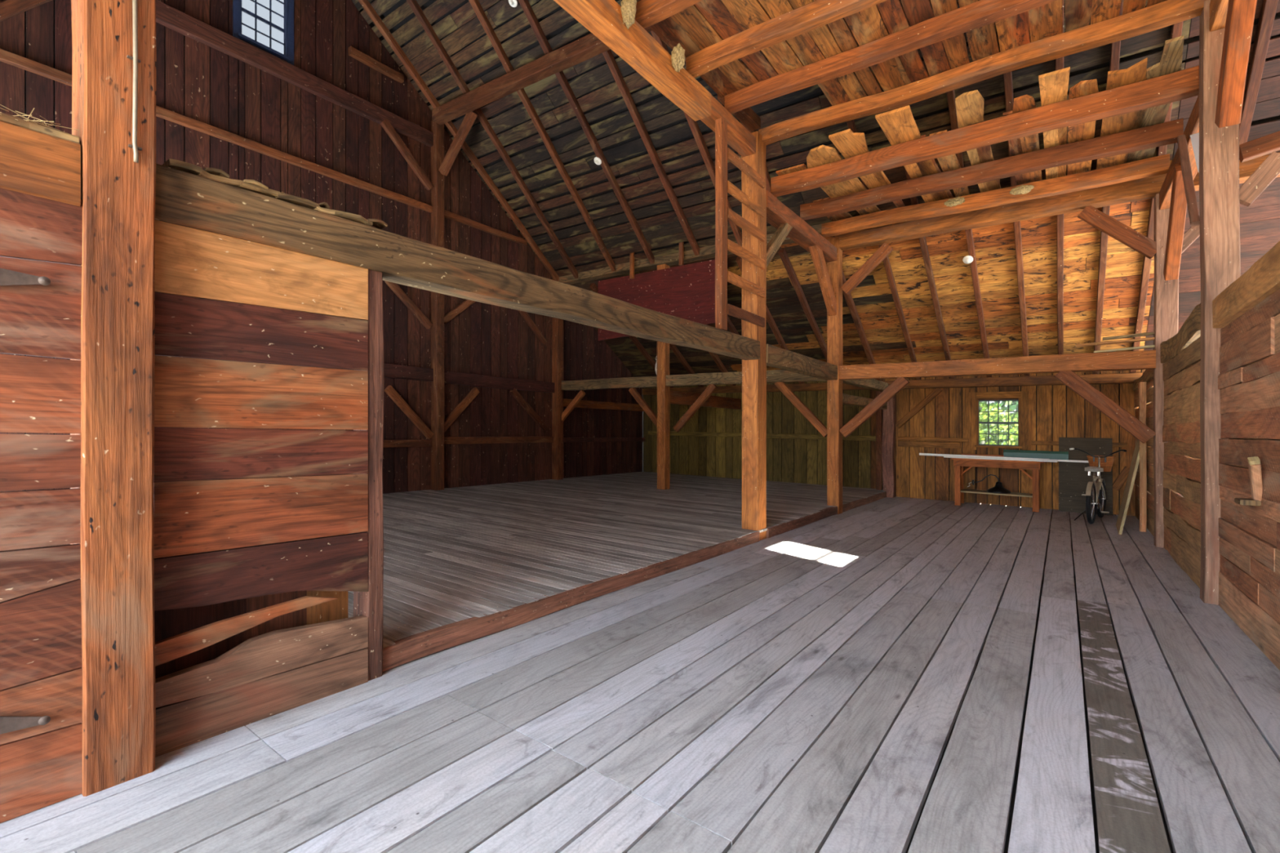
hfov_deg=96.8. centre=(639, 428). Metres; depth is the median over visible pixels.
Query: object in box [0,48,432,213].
timber beam
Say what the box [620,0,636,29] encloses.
nest
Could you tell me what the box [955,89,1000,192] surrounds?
board
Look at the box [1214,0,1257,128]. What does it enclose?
brace
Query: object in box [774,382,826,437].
brace
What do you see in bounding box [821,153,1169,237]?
joist
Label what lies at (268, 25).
window
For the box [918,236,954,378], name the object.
rafter
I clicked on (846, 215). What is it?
board
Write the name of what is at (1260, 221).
ceiling
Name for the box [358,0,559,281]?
rafter
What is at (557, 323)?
timber post
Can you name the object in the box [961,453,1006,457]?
board
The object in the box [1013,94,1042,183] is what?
board
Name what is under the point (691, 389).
wall plate
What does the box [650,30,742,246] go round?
rafter
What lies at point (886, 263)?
rafter
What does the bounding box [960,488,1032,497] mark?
shelf
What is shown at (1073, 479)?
panel
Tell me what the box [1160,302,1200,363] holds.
timber beam
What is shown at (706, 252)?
timber beam
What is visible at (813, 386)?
wall plate
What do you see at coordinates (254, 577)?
wall
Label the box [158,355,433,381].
timber beam
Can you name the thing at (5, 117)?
strip
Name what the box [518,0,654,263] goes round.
rafter
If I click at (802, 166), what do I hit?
board
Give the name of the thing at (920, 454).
strip
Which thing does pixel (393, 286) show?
brace
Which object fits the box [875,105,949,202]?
board
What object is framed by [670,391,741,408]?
timber beam
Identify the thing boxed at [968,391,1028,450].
window
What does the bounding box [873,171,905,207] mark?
board
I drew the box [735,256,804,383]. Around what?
rafter
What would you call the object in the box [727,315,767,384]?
rafter
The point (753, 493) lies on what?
timber post
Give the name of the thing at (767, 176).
rafter
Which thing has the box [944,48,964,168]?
rafter
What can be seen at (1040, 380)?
wall plate
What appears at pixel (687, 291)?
painted panel
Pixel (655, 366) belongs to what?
duck decoy
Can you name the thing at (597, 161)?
lampholder
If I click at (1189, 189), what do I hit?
brace
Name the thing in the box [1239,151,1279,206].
brace
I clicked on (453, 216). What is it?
timber beam
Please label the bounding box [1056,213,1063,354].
rafter
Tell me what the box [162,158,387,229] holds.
strip
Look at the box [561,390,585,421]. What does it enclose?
brace
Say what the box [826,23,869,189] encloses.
rafter
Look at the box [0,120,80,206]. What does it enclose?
timber beam
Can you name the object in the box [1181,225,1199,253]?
brace
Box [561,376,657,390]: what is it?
timber beam
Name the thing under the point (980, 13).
joist
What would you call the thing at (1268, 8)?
rafter
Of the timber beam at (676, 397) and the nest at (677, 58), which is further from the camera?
the timber beam at (676, 397)
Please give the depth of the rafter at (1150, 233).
8.90 m
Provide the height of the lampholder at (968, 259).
0.120 m
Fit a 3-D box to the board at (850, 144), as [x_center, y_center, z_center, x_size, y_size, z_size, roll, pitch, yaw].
[2.929,-3.438,7.368,0.357,0.054,1.878,0,0,37]
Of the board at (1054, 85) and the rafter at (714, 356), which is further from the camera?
the rafter at (714, 356)
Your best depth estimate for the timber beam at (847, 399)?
10.91 m
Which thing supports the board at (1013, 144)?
on the joist at (1183, 84)
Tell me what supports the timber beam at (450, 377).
attached to the wall at (196, 80)
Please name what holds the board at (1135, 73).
on the joist at (1183, 84)
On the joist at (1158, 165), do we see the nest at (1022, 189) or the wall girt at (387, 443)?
the nest at (1022, 189)
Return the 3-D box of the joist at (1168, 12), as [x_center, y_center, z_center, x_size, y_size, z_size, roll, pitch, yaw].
[3.413,-3.848,6.285,4.460,0.247,0.177,0,0,37]
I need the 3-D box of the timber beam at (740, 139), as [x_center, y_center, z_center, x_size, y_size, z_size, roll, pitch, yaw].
[1.077,-3.696,6.993,0.194,0.227,1.190,0,0,37]
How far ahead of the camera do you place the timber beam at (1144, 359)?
8.50 m
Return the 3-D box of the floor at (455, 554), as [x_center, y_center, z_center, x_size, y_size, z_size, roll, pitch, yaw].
[-1.031,1.408,9.779,6.978,0.485,13.266,0,0,37]
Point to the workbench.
(959, 464)
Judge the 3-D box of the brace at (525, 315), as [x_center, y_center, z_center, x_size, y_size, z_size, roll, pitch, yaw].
[-2.534,-2.409,13.463,0.091,0.804,0.849,0,0,37]
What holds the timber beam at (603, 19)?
on the timber post at (117, 192)
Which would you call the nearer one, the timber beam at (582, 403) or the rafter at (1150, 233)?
the rafter at (1150, 233)
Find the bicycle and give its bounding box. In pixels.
[1069,448,1126,524]
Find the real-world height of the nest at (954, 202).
0.129 m
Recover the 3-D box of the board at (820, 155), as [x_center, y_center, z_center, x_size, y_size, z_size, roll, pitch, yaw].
[2.638,-3.441,7.766,0.506,0.053,1.787,0,0,37]
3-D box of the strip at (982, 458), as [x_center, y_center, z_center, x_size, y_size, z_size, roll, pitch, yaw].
[6.976,0.600,11.087,1.872,0.058,0.120,0,0,39]
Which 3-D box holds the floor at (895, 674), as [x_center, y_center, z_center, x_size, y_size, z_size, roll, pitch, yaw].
[2.500,1.555,5.057,4.520,0.367,16.700,0,0,37]
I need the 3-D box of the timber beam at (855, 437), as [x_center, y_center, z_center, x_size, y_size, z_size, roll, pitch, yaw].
[2.853,0.189,15.029,6.450,0.218,0.075,0,0,37]
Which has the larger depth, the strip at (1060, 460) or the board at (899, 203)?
the strip at (1060, 460)
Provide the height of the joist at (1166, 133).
0.265 m
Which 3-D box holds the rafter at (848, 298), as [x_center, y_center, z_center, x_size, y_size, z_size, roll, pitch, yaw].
[4.490,-2.189,11.739,0.107,2.462,3.665,0,0,37]
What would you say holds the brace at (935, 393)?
attached to the timber post at (889, 427)
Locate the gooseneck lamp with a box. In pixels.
[968,474,1011,493]
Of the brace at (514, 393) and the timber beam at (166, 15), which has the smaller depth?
the timber beam at (166, 15)
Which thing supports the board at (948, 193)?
on the joist at (1183, 84)
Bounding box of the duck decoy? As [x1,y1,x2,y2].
[654,355,657,375]
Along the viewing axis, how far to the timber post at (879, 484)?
12.93 m
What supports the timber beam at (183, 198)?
attached to the timber post at (753, 493)
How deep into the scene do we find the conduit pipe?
2.27 m
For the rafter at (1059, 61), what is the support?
attached to the ceiling at (456, 24)
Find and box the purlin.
[431,26,651,124]
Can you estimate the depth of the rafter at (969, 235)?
10.10 m
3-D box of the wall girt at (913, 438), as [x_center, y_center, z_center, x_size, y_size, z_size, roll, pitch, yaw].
[6.373,0.243,12.414,1.380,0.104,0.071,0,0,37]
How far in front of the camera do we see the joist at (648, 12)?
5.24 m
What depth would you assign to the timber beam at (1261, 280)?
4.03 m
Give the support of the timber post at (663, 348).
on the floor at (455, 554)
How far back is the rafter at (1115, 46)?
6.74 m
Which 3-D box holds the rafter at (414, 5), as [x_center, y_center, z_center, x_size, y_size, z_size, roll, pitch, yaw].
[-3.117,-6.095,10.895,0.106,5.028,6.439,0,0,31]
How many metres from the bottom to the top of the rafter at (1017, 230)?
2.563 m
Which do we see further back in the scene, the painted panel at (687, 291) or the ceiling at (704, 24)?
the painted panel at (687, 291)
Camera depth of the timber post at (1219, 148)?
4.97 m
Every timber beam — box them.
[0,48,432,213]
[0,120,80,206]
[155,0,433,146]
[155,163,759,359]
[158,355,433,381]
[444,209,527,245]
[444,370,554,392]
[444,436,553,444]
[553,0,711,120]
[559,223,823,284]
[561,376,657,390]
[563,398,644,411]
[648,431,875,440]
[666,369,826,386]
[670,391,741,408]
[700,94,755,156]
[717,94,760,131]
[765,343,837,380]
[766,190,836,262]
[839,151,1279,250]
[839,350,1155,380]
[842,378,888,391]
[842,393,887,409]
[1133,368,1153,390]
[1159,93,1199,209]
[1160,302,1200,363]
[1208,0,1228,31]
[1212,240,1279,328]
[1239,130,1279,162]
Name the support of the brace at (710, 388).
attached to the timber beam at (773, 375)
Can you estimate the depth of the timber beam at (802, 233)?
8.63 m
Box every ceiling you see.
[351,0,1279,276]
[570,150,1279,385]
[636,0,1166,106]
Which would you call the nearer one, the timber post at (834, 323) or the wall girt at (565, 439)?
the timber post at (834, 323)
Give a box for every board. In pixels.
[776,163,807,175]
[806,144,866,198]
[813,196,863,231]
[828,128,890,188]
[856,205,892,227]
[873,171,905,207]
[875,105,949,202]
[915,134,953,200]
[929,129,969,196]
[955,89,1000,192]
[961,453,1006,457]
[968,120,999,191]
[1003,110,1026,185]
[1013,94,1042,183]
[1038,66,1070,179]
[1057,126,1066,177]
[1066,79,1098,175]
[1075,337,1155,347]
[1093,345,1155,352]
[1096,57,1146,168]
[1102,332,1154,340]
[1115,440,1139,534]
[1124,75,1151,163]
[1127,35,1183,161]
[1190,132,1199,172]
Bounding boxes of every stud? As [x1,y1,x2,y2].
[629,252,634,279]
[679,241,684,266]
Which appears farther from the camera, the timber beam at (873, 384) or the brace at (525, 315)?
the brace at (525, 315)
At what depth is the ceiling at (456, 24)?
10.04 m
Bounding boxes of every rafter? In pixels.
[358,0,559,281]
[406,0,577,278]
[468,0,615,271]
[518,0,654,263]
[589,283,673,387]
[602,48,699,255]
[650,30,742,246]
[669,343,703,386]
[708,351,735,386]
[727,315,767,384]
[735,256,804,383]
[742,123,788,238]
[778,248,826,361]
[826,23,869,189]
[842,270,880,381]
[876,4,918,204]
[878,244,921,379]
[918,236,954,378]
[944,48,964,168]
[964,228,991,377]
[1003,71,1017,186]
[1013,221,1029,376]
[1055,0,1063,71]
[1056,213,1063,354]
[1093,205,1110,373]
[1109,0,1123,71]
[1129,198,1154,373]
[1156,21,1183,155]
[1239,0,1278,144]
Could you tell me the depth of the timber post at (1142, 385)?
8.72 m
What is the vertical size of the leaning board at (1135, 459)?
1.427 m
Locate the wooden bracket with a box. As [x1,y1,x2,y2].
[1234,456,1262,506]
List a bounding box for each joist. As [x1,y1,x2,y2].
[635,0,702,28]
[686,0,886,77]
[724,0,1056,113]
[758,0,1206,145]
[770,65,1199,196]
[800,118,1183,220]
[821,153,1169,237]
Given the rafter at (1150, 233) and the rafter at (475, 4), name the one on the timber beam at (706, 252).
the rafter at (475, 4)
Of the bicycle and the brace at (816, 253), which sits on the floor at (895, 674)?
the bicycle
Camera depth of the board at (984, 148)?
7.11 m
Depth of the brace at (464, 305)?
11.75 m
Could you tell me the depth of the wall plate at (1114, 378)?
10.51 m
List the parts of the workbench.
leg, leg, leg, leg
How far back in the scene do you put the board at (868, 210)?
8.93 m
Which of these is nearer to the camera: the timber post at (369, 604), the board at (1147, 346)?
the timber post at (369, 604)
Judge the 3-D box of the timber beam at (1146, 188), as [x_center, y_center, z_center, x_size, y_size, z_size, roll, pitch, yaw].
[7.451,-3.199,7.125,9.740,0.380,0.239,0,0,37]
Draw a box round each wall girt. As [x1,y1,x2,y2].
[348,45,404,83]
[382,440,431,447]
[563,437,644,442]
[897,436,968,442]
[897,440,959,448]
[1031,440,1127,447]
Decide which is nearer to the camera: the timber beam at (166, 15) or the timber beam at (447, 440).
the timber beam at (166, 15)
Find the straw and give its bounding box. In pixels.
[0,104,79,130]
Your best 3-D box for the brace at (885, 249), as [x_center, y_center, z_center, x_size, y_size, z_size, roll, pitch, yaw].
[3.890,-2.736,9.778,0.860,0.781,0.104,0,0,37]
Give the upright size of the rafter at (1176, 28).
5.014 m
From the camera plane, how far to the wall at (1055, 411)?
12.70 m
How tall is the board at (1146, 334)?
0.066 m
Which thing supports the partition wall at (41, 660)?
attached to the timber post at (117, 192)
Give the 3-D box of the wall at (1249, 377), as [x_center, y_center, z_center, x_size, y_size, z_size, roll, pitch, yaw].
[4.229,0.323,3.833,0.104,2.568,16.398,0,0,36]
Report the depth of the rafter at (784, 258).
11.67 m
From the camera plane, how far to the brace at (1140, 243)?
7.76 m
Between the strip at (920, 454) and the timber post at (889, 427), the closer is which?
the strip at (920, 454)
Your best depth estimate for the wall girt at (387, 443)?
10.88 m
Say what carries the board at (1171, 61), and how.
on the joist at (1183, 84)
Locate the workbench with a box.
[951,457,1044,512]
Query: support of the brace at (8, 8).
attached to the wall at (196, 80)
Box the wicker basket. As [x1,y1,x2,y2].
[1086,455,1115,471]
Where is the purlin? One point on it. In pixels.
(589, 46)
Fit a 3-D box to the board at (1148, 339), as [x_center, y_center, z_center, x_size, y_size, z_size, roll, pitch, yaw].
[6.552,-1.186,7.851,0.852,0.063,0.092,0,0,35]
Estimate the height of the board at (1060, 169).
0.056 m
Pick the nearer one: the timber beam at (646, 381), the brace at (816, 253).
the brace at (816, 253)
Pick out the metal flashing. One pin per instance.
(1008, 453)
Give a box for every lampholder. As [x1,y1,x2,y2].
[508,0,517,7]
[594,156,601,164]
[962,255,973,263]
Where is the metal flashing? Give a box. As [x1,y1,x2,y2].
[1003,449,1068,460]
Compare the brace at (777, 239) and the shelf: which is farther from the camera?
the shelf
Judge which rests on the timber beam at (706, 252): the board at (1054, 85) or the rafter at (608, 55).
the rafter at (608, 55)
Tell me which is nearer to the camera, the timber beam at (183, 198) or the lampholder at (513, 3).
the timber beam at (183, 198)
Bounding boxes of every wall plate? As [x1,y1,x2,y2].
[670,386,706,393]
[712,385,742,393]
[786,382,826,391]
[903,375,1065,388]
[1077,372,1143,384]
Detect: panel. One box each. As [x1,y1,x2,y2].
[598,259,715,340]
[1058,437,1112,515]
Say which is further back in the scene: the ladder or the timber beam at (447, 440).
the timber beam at (447, 440)
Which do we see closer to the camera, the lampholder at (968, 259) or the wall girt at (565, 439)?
the lampholder at (968, 259)
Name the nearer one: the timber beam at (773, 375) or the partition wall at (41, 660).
the partition wall at (41, 660)
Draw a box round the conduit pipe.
[126,0,142,162]
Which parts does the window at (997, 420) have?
sill, frame, sash, glass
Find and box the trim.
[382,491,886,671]
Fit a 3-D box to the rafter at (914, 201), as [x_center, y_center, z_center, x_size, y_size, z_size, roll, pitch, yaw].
[2.579,-6.003,6.656,0.094,5.015,6.381,0,0,37]
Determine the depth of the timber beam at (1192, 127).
6.29 m
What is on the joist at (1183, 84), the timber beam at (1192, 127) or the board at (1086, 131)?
the board at (1086, 131)
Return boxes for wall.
[0,0,642,493]
[0,187,82,823]
[153,219,368,757]
[642,369,1147,515]
[1133,288,1279,671]
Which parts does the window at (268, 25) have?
glass, sash, frame, sill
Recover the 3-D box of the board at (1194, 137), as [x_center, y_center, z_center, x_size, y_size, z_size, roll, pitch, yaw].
[5.230,-2.579,5.343,0.020,0.577,0.536,0,0,37]
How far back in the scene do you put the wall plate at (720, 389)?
15.25 m
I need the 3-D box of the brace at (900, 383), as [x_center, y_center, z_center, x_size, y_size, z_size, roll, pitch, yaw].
[3.981,-0.359,9.711,1.133,1.046,0.102,0,0,37]
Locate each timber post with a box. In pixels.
[70,0,156,796]
[352,269,384,680]
[431,120,444,490]
[551,278,563,479]
[657,263,670,489]
[741,131,766,540]
[826,237,842,514]
[875,391,883,490]
[881,395,896,497]
[1138,382,1146,532]
[1153,193,1178,547]
[1199,0,1240,604]
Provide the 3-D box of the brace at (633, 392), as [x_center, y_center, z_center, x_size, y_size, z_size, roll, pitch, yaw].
[0.124,-0.463,12.574,0.895,0.944,0.092,0,0,37]
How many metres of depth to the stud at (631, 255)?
12.45 m
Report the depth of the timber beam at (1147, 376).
8.81 m
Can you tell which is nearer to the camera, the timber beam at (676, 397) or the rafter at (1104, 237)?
the rafter at (1104, 237)
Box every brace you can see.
[0,0,51,22]
[380,118,433,191]
[384,280,432,328]
[384,385,433,439]
[438,110,477,176]
[444,299,475,324]
[444,387,479,432]
[509,387,547,431]
[518,310,546,345]
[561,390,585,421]
[628,387,657,426]
[672,384,717,432]
[766,222,792,266]
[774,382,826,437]
[808,245,836,315]
[840,242,893,294]
[840,377,909,437]
[895,387,942,428]
[1054,370,1155,443]
[1077,205,1162,258]
[1112,466,1129,491]
[1163,164,1191,280]
[1177,134,1199,226]
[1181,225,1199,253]
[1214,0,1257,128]
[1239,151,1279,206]
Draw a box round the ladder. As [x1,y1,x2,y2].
[715,117,764,330]
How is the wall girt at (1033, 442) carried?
attached to the wall at (1055, 411)
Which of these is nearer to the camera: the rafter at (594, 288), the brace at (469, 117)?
the brace at (469, 117)
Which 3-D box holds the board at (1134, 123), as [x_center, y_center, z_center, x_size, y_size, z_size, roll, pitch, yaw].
[5.771,-3.383,6.644,0.114,0.057,2.850,0,0,37]
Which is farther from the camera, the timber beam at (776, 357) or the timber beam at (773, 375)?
the timber beam at (773, 375)
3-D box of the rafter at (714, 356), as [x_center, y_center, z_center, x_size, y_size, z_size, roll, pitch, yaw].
[1.520,-2.245,13.947,0.105,2.462,3.665,0,0,37]
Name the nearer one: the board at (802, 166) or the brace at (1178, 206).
the brace at (1178, 206)
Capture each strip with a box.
[0,112,79,143]
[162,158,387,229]
[919,453,1049,460]
[943,456,1057,462]
[1049,459,1088,462]
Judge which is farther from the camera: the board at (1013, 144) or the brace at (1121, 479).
the brace at (1121, 479)
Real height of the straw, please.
0.052 m
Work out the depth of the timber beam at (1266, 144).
5.65 m
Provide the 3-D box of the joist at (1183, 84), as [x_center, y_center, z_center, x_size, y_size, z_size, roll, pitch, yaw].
[3.533,-3.279,6.564,4.240,0.290,0.172,0,0,37]
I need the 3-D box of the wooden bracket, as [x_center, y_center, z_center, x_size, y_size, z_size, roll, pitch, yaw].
[4.188,0.360,3.886,0.127,0.342,0.302,0,0,37]
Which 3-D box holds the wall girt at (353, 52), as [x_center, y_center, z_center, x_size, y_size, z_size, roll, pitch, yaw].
[-4.828,-6.662,10.441,0.097,0.151,1.000,0,0,37]
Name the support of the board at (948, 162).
on the joist at (1183, 84)
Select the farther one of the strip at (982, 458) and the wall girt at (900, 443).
the wall girt at (900, 443)
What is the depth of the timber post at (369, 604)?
3.23 m
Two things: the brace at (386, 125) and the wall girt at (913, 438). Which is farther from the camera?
the wall girt at (913, 438)
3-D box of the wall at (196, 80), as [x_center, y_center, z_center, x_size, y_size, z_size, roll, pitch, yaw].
[-4.748,-3.771,10.694,0.080,10.435,16.700,0,0,37]
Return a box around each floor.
[0,496,1279,852]
[4,471,884,648]
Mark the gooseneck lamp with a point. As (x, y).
(998, 488)
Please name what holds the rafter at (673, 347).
on the wall plate at (691, 389)
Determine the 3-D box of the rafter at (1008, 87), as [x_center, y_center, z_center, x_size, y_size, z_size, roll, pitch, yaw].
[3.647,-5.983,5.862,0.091,5.014,6.381,0,0,37]
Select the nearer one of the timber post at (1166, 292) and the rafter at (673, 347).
the timber post at (1166, 292)
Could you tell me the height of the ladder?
2.438 m
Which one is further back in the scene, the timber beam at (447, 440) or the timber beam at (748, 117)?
the timber beam at (447, 440)
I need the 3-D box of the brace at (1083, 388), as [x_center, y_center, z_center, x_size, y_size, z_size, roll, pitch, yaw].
[6.432,-0.339,7.893,1.102,1.089,0.104,0,0,37]
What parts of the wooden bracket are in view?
arm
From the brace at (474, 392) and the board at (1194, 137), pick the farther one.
the brace at (474, 392)
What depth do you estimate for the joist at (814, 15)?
5.53 m
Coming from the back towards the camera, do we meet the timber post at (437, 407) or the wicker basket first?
the timber post at (437, 407)
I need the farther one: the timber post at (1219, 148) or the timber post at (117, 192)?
the timber post at (1219, 148)
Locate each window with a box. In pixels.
[232,0,293,65]
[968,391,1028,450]
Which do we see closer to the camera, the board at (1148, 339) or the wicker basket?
the board at (1148, 339)
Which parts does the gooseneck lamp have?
lamp shade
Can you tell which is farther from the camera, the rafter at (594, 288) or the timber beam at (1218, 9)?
the rafter at (594, 288)
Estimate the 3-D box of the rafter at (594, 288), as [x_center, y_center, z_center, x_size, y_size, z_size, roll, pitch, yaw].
[-0.086,-2.275,15.140,0.108,2.462,3.665,0,0,37]
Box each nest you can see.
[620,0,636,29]
[671,43,684,71]
[943,196,964,206]
[1009,184,1034,195]
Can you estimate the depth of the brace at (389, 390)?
10.87 m
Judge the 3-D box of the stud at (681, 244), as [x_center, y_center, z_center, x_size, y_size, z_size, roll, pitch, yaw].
[0.851,-3.917,11.703,0.090,1.127,0.060,0,0,37]

